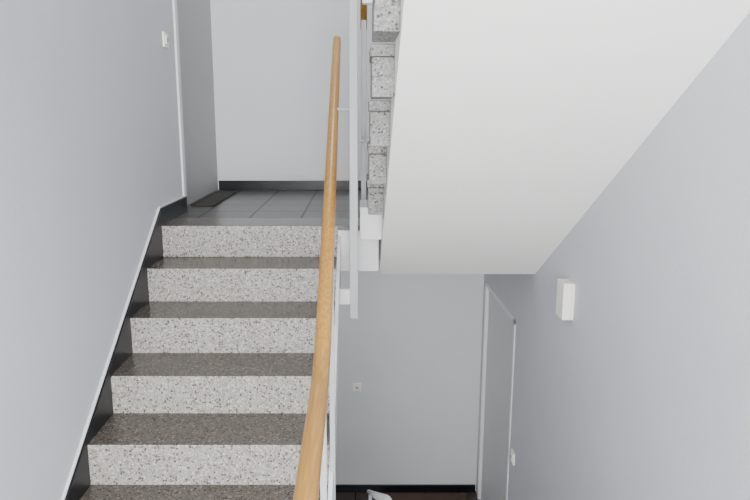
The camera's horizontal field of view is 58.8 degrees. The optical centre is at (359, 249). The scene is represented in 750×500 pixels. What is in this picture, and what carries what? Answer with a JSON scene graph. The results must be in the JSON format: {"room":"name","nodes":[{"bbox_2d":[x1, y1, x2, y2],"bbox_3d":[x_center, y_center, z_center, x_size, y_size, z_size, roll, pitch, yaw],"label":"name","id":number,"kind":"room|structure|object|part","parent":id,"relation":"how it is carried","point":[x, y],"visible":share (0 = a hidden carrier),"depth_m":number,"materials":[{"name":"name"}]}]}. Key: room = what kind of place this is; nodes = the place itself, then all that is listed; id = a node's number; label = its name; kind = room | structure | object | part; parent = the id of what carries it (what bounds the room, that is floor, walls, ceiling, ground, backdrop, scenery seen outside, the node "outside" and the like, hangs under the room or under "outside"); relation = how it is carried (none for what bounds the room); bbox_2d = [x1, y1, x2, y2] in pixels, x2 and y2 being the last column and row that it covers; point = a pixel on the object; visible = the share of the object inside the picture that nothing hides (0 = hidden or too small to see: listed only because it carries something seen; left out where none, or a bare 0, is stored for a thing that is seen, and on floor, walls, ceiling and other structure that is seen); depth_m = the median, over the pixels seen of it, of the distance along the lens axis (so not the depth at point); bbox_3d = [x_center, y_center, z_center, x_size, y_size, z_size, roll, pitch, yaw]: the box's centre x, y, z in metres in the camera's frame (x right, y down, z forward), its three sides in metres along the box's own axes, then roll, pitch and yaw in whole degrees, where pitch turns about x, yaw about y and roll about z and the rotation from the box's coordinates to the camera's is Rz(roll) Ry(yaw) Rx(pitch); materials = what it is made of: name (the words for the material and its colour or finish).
{"room":"stairwell","nodes":[
{"label":"stairwell","id":0,"kind":"room"},
{"bbox_2d":[0,0,182,499],"bbox_3d":[-1.183,-0.169,1.899,0.200,6.420,6.790,0,11,0],"label":"wall","id":1,"kind":"structure","parent":0,"point":[90,139],"depth_m":2.44,"materials":[{"name":"paint"}]},
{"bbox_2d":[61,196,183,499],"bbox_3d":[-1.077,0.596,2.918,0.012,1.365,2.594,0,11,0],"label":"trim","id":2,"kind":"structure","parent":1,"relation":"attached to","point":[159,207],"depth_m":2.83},
{"bbox_2d":[65,196,187,499],"bbox_3d":[-1.073,0.958,1.504,0.020,1.504,5.570,0,11,0],"label":"baseboard","id":3,"kind":"structure","parent":1,"relation":"attached to","point":[80,482],"depth_m":2.99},
{"bbox_2d":[162,32,168,47],"bbox_3d":[-1.073,-1.163,3.683,0.020,0.080,0.080,0,11,0],"label":"light switch","id":4,"kind":"object","parent":1,"relation":"attached to","point":[165,38],"visible":1,"depth_m":3.66,"materials":[{"name":"beige plastic"}]},
{"bbox_2d":[172,0,218,207],"bbox_3d":[-1.127,-1.296,4.500,0.112,1.918,1.245,0,11,0],"label":"frame","id":5,"kind":"object","parent":1,"relation":"attached to","point":[174,2],"visible":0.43,"depth_m":3.99,"materials":[{"name":"white wood"}]},
{"bbox_2d":[177,0,217,204],"bbox_3d":[-1.153,-1.277,4.522,0.055,1.864,1.170,0,11,0],"label":"door","id":6,"kind":"structure","parent":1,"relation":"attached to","point":[194,16],"depth_m":4.60,"materials":[{"name":"white wood"}]},
{"bbox_2d":[212,0,483,490],"bbox_3d":[-0.034,-0.860,5.325,2.498,6.420,0.200,0,11,0],"label":"wall","id":7,"kind":"structure","parent":0,"point":[413,346],"depth_m":5.47,"materials":[{"name":"paint"}]},
{"bbox_2d":[219,181,367,189],"bbox_3d":[-0.052,-0.514,5.283,2.135,0.075,0.020,0,11,0],"label":"baseboard","id":8,"kind":"structure","parent":7,"relation":"attached to","point":[223,185],"depth_m":5.27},
{"bbox_2d":[353,383,360,391],"bbox_3d":[-0.025,1.162,5.621,0.075,0.075,0.020,0,11,0],"label":"light switch","id":9,"kind":"object","parent":7,"relation":"attached to","point":[356,386],"visible":1,"depth_m":5.62,"materials":[{"name":"beige plastic"}]},
{"bbox_2d":[336,484,474,491],"bbox_3d":[-0.039,2.081,5.806,2.088,0.065,0.020,0,11,0],"label":"baseboard","id":10,"kind":"structure","parent":7,"relation":"attached to","point":[339,487],"depth_m":5.79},
{"bbox_2d":[336,491,480,499],"bbox_3d":[-0.034,2.855,2.509,2.498,0.150,7.190,0,11,0],"label":"floor","id":11,"kind":"structure","parent":0,"point":[339,495],"depth_m":5.75,"materials":[{"name":"tile"}]},
{"bbox_2d":[80,0,749,499],"bbox_3d":[-0.062,0.841,2.103,2.155,3.960,6.790,0,11,0],"label":"staircase","id":12,"kind":"structure","parent":11,"relation":"on","point":[502,123],"depth_m":2.63,"materials":[{"name":"stone"}]},
{"bbox_2d":[191,191,235,205],"bbox_3d":[-1.025,-0.368,4.720,0.150,0.012,0.800,0,11,0],"label":"doormat","id":13,"kind":"object","parent":12,"relation":"on","point":[216,197],"visible":1,"depth_m":4.65,"materials":[{"name":"black fabric"}]},
{"bbox_2d":[293,0,391,499],"bbox_3d":[-0.042,0.095,2.613,0.230,5.220,3.328,0,11,0],"label":"stair railing","id":14,"kind":"object","parent":12,"relation":"on","point":[311,476],"visible":0.97,"depth_m":2.59,"materials":[{"name":"brown wood"}]},
{"bbox_3d":[-0.124,-0.311,2.483,0.055,1.272,3.033,0,11,0],"label":"wooden rail","id":15,"kind":"part","parent":14,"relation":"part of","materials":[{"name":"brown wood"}]},
{"bbox_3d":[-0.031,-1.131,3.128,0.042,3.020,0.040,0,11,0],"label":"post","id":16,"kind":"part","parent":14,"relation":"part of","materials":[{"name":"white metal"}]},
{"bbox_3d":[0.020,-1.639,2.494,0.038,1.313,2.157,0,11,0],"label":"wooden rail","id":17,"kind":"part","parent":14,"relation":"part of","materials":[{"name":"brown wood"}]},
{"bbox_3d":[0.020,-0.696,3.649,0.028,1.078,0.030,0,11,0],"label":"post","id":18,"kind":"part","parent":14,"relation":"part of","materials":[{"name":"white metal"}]},
{"bbox_3d":[0.020,-1.285,1.694,0.028,1.250,0.030,0,11,0],"label":"post","id":19,"kind":"part","parent":14,"relation":"part of","materials":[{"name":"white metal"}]},
{"bbox_3d":[-0.024,1.105,2.817,0.194,1.863,3.328,0,11,0],"label":"rail","id":20,"kind":"part","parent":14,"relation":"part of","materials":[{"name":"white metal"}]},
{"bbox_2d":[383,493,467,499],"bbox_3d":[0.560,2.193,5.385,0.720,0.012,0.790,0,11,0],"label":"doormat","id":21,"kind":"object","parent":11,"relation":"on","point":[394,496],"visible":0.82,"depth_m":5.72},
{"bbox_2d":[476,12,749,499],"bbox_3d":[1.115,-0.169,1.899,0.200,6.420,6.790,0,11,0],"label":"wall","id":22,"kind":"structure","parent":0,"point":[644,394],"depth_m":2.31,"materials":[{"name":"paint"}]},
{"bbox_2d":[477,281,515,499],"bbox_3d":[1.054,1.291,5.029,0.092,1.920,1.050,0,11,0],"label":"frame","id":23,"kind":"object","parent":22,"relation":"attached to","point":[488,288],"visible":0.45,"depth_m":5.38,"materials":[{"name":"white wood"}]},
{"bbox_2d":[481,291,512,499],"bbox_3d":[1.060,1.306,5.032,0.050,1.879,0.970,0,11,0],"label":"door","id":24,"kind":"structure","parent":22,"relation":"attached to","point":[500,326],"depth_m":5.01,"materials":[{"name":"white wood"}]},
{"bbox_2d":[510,448,514,464],"bbox_3d":[1.005,1.368,4.397,0.020,0.080,0.080,0,11,0],"label":"light switch","id":25,"kind":"object","parent":22,"relation":"attached to","point":[512,454],"visible":1,"depth_m":4.37,"materials":[{"name":"beige plastic"}]},
{"bbox_2d":[556,279,574,319],"bbox_3d":[0.988,0.237,3.200,0.055,0.180,0.110,0,11,0],"label":"wall lamp","id":26,"kind":"object","parent":22,"relation":"attached to","point":[565,297],"visible":1,"depth_m":3.15,"materials":[{"name":"beige plastic"}]},
{"bbox_3d":[1.009,0.237,3.200,0.012,0.180,0.110,0,11,0],"label":"plate","id":27,"kind":"part","parent":26,"relation":"part of","materials":[{"name":"beige plastic"}]}
]}

